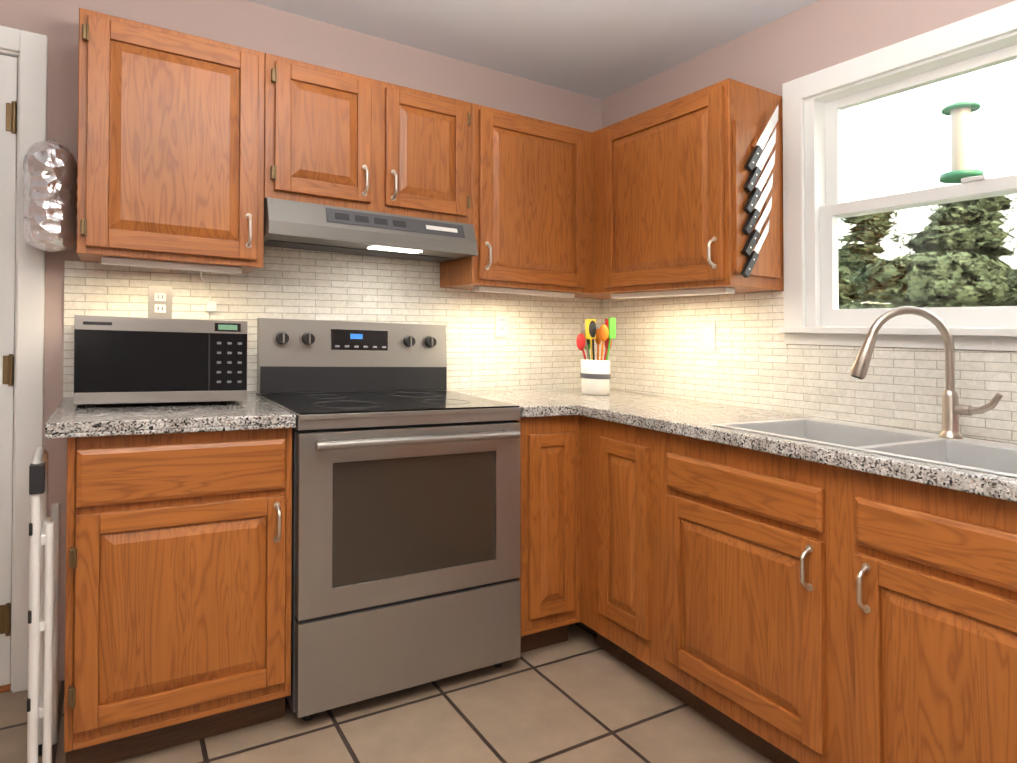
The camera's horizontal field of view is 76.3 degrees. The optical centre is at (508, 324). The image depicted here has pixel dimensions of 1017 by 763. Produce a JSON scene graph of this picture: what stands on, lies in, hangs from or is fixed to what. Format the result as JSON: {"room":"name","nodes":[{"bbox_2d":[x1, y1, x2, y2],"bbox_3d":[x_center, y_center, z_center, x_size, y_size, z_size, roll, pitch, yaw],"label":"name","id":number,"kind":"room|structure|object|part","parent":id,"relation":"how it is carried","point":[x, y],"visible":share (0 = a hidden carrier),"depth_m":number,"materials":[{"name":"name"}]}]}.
{"room":"kitchen","nodes":[
{"label":"kitchen","id":0,"kind":"room"},
{"bbox_2d":[0,0,600,680],"bbox_3d":[-1.230,-0.029,2.316,4.180,2.495,0.140,1,-1,-31],"label":"wall","id":1,"kind":"structure","parent":0,"point":[268,30],"depth_m":2.37,"materials":[{"name":"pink paint"}]},
{"bbox_2d":[0,54,17,685],"bbox_3d":[-1.889,0.123,1.828,0.780,2.004,0.118,1,-1,-31],"label":"door leaf","id":2,"kind":"structure","parent":1,"relation":"in","point":[8,117],"depth_m":2.04,"materials":[{"name":"white"}]},
{"bbox_2d":[23,139,76,252],"bbox_3d":[-1.429,-0.414,2.021,0.141,0.377,0.159,1,-1,-31],"label":"holder","id":3,"kind":"object","parent":1,"relation":"attached to","point":[50,197],"visible":0.98,"depth_m":1.96,"materials":[{"name":"silver plastic"}]},
{"bbox_2d":[76,8,264,273],"bbox_3d":[-1.094,-0.549,2.116,0.516,0.754,0.353,1,-1,-31],"label":"upper cabinet","id":4,"kind":"object","parent":1,"relation":"attached to","point":[170,164],"visible":1,"depth_m":1.99,"materials":[{"name":"brown wood"}]},
{"bbox_2d":[200,271,215,310],"bbox_3d":[-1.036,-0.117,2.232,0.068,0.136,0.182,1,-1,-31],"label":"cord","id":5,"kind":"object","parent":4,"relation":"attached to","point":[210,305],"visible":0.83,"depth_m":2.30,"materials":[{"name":"white plastic"}]},
{"bbox_2d":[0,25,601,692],"bbox_3d":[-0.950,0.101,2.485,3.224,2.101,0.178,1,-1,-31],"label":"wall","id":6,"kind":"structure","parent":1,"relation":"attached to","point":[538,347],"depth_m":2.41,"materials":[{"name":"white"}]},
{"bbox_3d":[-1.926,0.092,1.890,0.938,2.101,0.178,1,-1,-31],"label":"door trim casing","id":7,"kind":"part","parent":6,"relation":"part of","materials":[{"name":"white"}]},
{"bbox_2d":[148,285,171,318],"bbox_3d":[-1.202,-0.077,2.233,0.072,0.118,0.009,1,-1,-31],"label":"electrical outlet plate","id":8,"kind":"object","parent":6,"relation":"attached to","point":[159,301],"visible":0.92,"depth_m":2.23,"materials":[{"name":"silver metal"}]},
{"bbox_2d":[63,246,601,397],"bbox_3d":[-0.488,0.025,2.679,2.234,0.637,0.010,1,-1,-31],"label":"backsplash","id":9,"kind":"structure","parent":6,"relation":"attached to","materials":[{"name":"white tile"}]},
{"bbox_2d":[495,311,508,336],"bbox_3d":[-0.029,-0.004,2.947,0.072,0.118,0.009,1,-1,-31],"label":"switch plate","id":10,"kind":"object","parent":6,"relation":"attached to","point":[501,323],"visible":1,"depth_m":2.94,"materials":[{"name":"white plastic"}]},
{"bbox_2d":[264,53,471,223],"bbox_3d":[-0.540,-0.650,2.455,0.778,0.512,0.353,1,-1,-31],"label":"upper cabinet","id":11,"kind":"object","parent":1,"relation":"attached to","point":[333,137],"visible":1,"depth_m":2.31,"materials":[{"name":"brown wood"}]},
{"bbox_2d":[264,197,477,262],"bbox_3d":[-0.540,-0.345,2.449,0.774,0.151,0.354,1,-1,-31],"label":"range hood","id":12,"kind":"object","parent":11,"relation":"attached to","point":[305,226],"visible":0.94,"depth_m":2.31,"materials":[{"name":"silver metal"}]},
{"bbox_2d":[440,103,612,298],"bbox_3d":[0.178,-0.499,2.890,0.902,0.756,0.353,1,-1,-31],"label":"upper cabinet","id":13,"kind":"object","parent":1,"relation":"attached to","point":[532,200],"visible":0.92,"depth_m":2.68,"materials":[{"name":"brown wood"}]},
{"bbox_2d":[0,622,773,762],"bbox_3d":[0.030,1.196,0.230,4.180,0.262,4.980,1,-1,-31],"label":"floor","id":14,"kind":"structure","parent":0,"point":[579,695],"depth_m":1.91,"materials":[{"name":"beige tile"}]},
{"bbox_2d":[27,447,59,762],"bbox_3d":[-1.194,0.731,1.663,0.052,0.838,0.241,1,-1,-31],"label":"step stool","id":15,"kind":"object","parent":14,"relation":"on","point":[43,633],"visible":0.98,"depth_m":1.59,"materials":[{"name":"white metal"}]},
{"bbox_2d":[64,428,291,762],"bbox_3d":[-1.004,0.720,1.970,0.542,0.900,0.663,1,-1,-31],"label":"base cabinet","id":16,"kind":"object","parent":14,"relation":"on","point":[178,589],"visible":0.81,"depth_m":1.71,"materials":[{"name":"brown wood"}]},
{"bbox_2d":[45,394,295,438],"bbox_3d":[-1.022,0.264,1.969,0.586,0.064,0.637,1,-1,-31],"label":"countertop","id":17,"kind":"structure","parent":16,"relation":"on","point":[68,418],"depth_m":1.76,"materials":[{"name":"stone"}]},
{"bbox_2d":[74,315,246,407],"bbox_3d":[-1.104,0.111,2.064,0.455,0.280,0.327,1,-1,-31],"label":"microwave","id":18,"kind":"object","parent":17,"relation":"on","point":[134,360],"visible":1,"depth_m":1.92,"materials":[{"name":"grey metal"}]},
{"bbox_2d":[257,318,520,720],"bbox_3d":[-0.429,0.584,2.293,0.758,1.224,0.690,1,-1,-31],"label":"range","id":19,"kind":"object","parent":14,"relation":"on","point":[406,533],"visible":0.96,"depth_m":2.06,"materials":[{"name":"grey metal"}]},
{"bbox_2d":[514,415,579,652],"bbox_3d":[-0.003,0.764,2.600,0.276,0.892,0.628,1,-1,-31],"label":"base cabinet","id":20,"kind":"object","parent":14,"relation":"on","point":[549,578],"visible":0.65,"depth_m":2.33,"materials":[{"name":"brown wood"}]},
{"bbox_2d":[580,415,591,628],"bbox_3d":[0.408,0.790,2.757,0.627,0.924,0.785,1,-1,-31],"label":"strip","id":21,"kind":"object","parent":14,"relation":"on","point":[585,422],"depth_m":2.39,"materials":[{"name":"brown wood"}]},
{"bbox_2d":[592,418,647,677],"bbox_3d":[0.664,0.783,2.336,0.627,0.924,0.301,1,-1,-31],"label":"base cabinet","id":22,"kind":"object","parent":14,"relation":"on","point":[619,451],"depth_m":2.21,"materials":[{"name":"brown wood"}]},
{"bbox_2d":[648,429,827,762],"bbox_3d":[0.892,0.777,1.963,0.627,0.924,0.610,1,-1,-31],"label":"base cabinet","id":23,"kind":"object","parent":14,"relation":"on","point":[774,608],"depth_m":1.78,"materials":[{"name":"brown wood"}]},
{"bbox_2d":[828,465,1016,762],"bbox_3d":[1.210,0.769,1.441,0.627,0.924,0.613,1,-1,-31],"label":"base cabinet","id":24,"kind":"object","parent":14,"relation":"on","point":[922,578],"depth_m":1.39,"materials":[{"name":"brown wood"}]},
{"bbox_2d":[445,388,1016,501],"bbox_3d":[0.815,0.322,1.840,0.877,0.108,2.769,1,-1,-31],"label":"countertop","id":25,"kind":"structure","parent":24,"relation":"on","point":[696,419],"depth_m":2.00,"materials":[{"name":"stone"}]},
{"bbox_2d":[576,318,615,394],"bbox_3d":[0.383,0.138,2.866,0.181,0.338,0.204,1,-1,-31],"label":"utensil crock","id":26,"kind":"object","parent":25,"relation":"on","point":[595,375],"visible":1,"depth_m":2.81,"materials":[{"name":"white ceramic"}]},
{"bbox_2d":[711,417,1016,477],"bbox_3d":[1.046,0.405,1.681,0.518,0.229,0.866,1,-1,-31],"label":"double-bowl sink","id":27,"kind":"object","parent":25,"relation":"in","point":[993,457],"visible":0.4,"depth_m":1.75,"materials":[{"name":"silver metal"}]},
{"bbox_2d":[850,306,1002,438],"bbox_3d":[1.134,0.129,1.764,0.242,0.365,0.290,1,-1,-31],"label":"gooseneck faucet","id":28,"kind":"object","parent":25,"relation":"on","point":[953,409],"visible":1,"depth_m":1.79,"materials":[{"name":"silver metal"}]},
{"bbox_2d":[246,0,818,99],"bbox_3d":[0.030,-1.238,0.268,4.180,0.262,4.980,1,-1,-31],"label":"ceiling","id":29,"kind":"structure","parent":0,"point":[600,49],"depth_m":2.55,"materials":[{"name":"white paint"}]},
{"bbox_2d":[601,0,1016,351],"bbox_3d":[1.791,0.053,1.239,0.140,2.459,4.840,1,-1,-31],"label":"wall","id":30,"kind":"structure","parent":0,"point":[775,55],"depth_m":2.34,"materials":[{"name":"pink paint"}]},
{"bbox_2d":[593,78,783,298],"bbox_3d":[0.671,-0.484,2.609,0.353,0.751,0.748,1,-1,-31],"label":"upper cabinet","id":31,"kind":"object","parent":30,"relation":"attached to","point":[663,200],"visible":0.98,"depth_m":2.42,"materials":[{"name":"brown wood"}]},
{"bbox_2d":[733,104,779,277],"bbox_3d":[0.885,-0.478,2.278,0.235,0.632,0.039,1,-1,-31],"label":"rack","id":32,"kind":"object","parent":31,"relation":"attached to","point":[756,217],"visible":1,"depth_m":2.26,"materials":[{"name":"brown wood"}]},
{"bbox_2d":[601,291,1016,442],"bbox_3d":[1.183,0.110,2.091,0.010,0.540,2.750,1,-1,-31],"label":"backsplash","id":33,"kind":"structure","parent":30,"relation":"attached to","point":[753,360],"depth_m":2.39,"materials":[{"name":"white tile"}]},
{"bbox_2d":[701,322,715,350],"bbox_3d":[0.821,0.046,2.663,0.014,0.117,0.072,1,-1,-31],"label":"electrical outlet plate","id":34,"kind":"object","parent":33,"relation":"attached to","point":[708,335],"visible":1,"depth_m":2.66,"materials":[{"name":"white plastic"}]},
{"bbox_2d":[778,0,1016,350],"bbox_3d":[1.381,-0.406,1.900,0.220,0.975,1.191,1,-1,-31],"label":"double-hung window","id":35,"kind":"structure","parent":30,"relation":"in","point":[814,106],"depth_m":2.14,"materials":[{"name":"white wood"}]},
{"bbox_3d":[29.678,5.769,32.698,79.400,4.129,100.000,1,-1,-31],"label":"lawn","id":36,"kind":"structure","parent":0,"visible":0},
{"bbox_2d":[838,251,867,308],"bbox_3d":[6.183,1.528,13.155,3.717,6.110,3.178,1,-1,-31],"label":"tree","id":37,"kind":"object","parent":36,"relation":"on","point":[848,284],"depth_m":12.47,"materials":[{"name":"green plant"}]},
{"bbox_2d":[838,199,911,302],"bbox_3d":[12.162,0.336,22.351,3.428,9.195,3.624,1,-1,-31],"label":"tree","id":38,"kind":"object","parent":36,"relation":"on","point":[870,227],"depth_m":21.85,"materials":[{"name":"green plant"}]},
{"bbox_2d":[839,251,1016,308],"bbox_3d":[6.177,1.692,9.636,5.061,5.680,4.781,1,-1,-31],"label":"bush","id":39,"kind":"object","parent":36,"relation":"on","point":[924,265],"depth_m":9.34,"materials":[{"name":"green plant"}]},
{"bbox_2d":[866,206,1016,302],"bbox_3d":[9.484,1.109,13.884,3.571,7.180,3.330,1,-1,-31],"label":"tree","id":40,"kind":"object","parent":36,"relation":"on","point":[953,232],"depth_m":13.19,"materials":[{"name":"green plant"}]},
{"bbox_2d":[925,193,1016,275],"bbox_3d":[12.544,0.578,17.592,4.053,8.583,3.288,1,-1,-31],"label":"tree","id":41,"kind":"object","parent":36,"relation":"on","point":[997,207],"depth_m":17.10,"materials":[{"name":"green plant"}]},
{"bbox_2d":[990,236,1016,305],"bbox_3d":[9.667,1.257,10.483,4.858,6.794,4.612,1,-1,-31],"label":"tree","id":42,"kind":"object","parent":36,"relation":"on","point":[1014,277],"depth_m":10.90,"materials":[{"name":"green plant"}]},
{"label":"outside","id":43,"kind":"structure","parent":0,"visible":0},
{"bbox_2d":[939,76,983,183],"bbox_3d":[2.104,-1.397,3.016,0.170,1.448,0.170,1,-1,-31],"label":"bird feeder","id":44,"kind":"object","parent":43,"point":[958,118],"depth_m":2.98,"materials":[{"name":"green plastic"}]}
]}

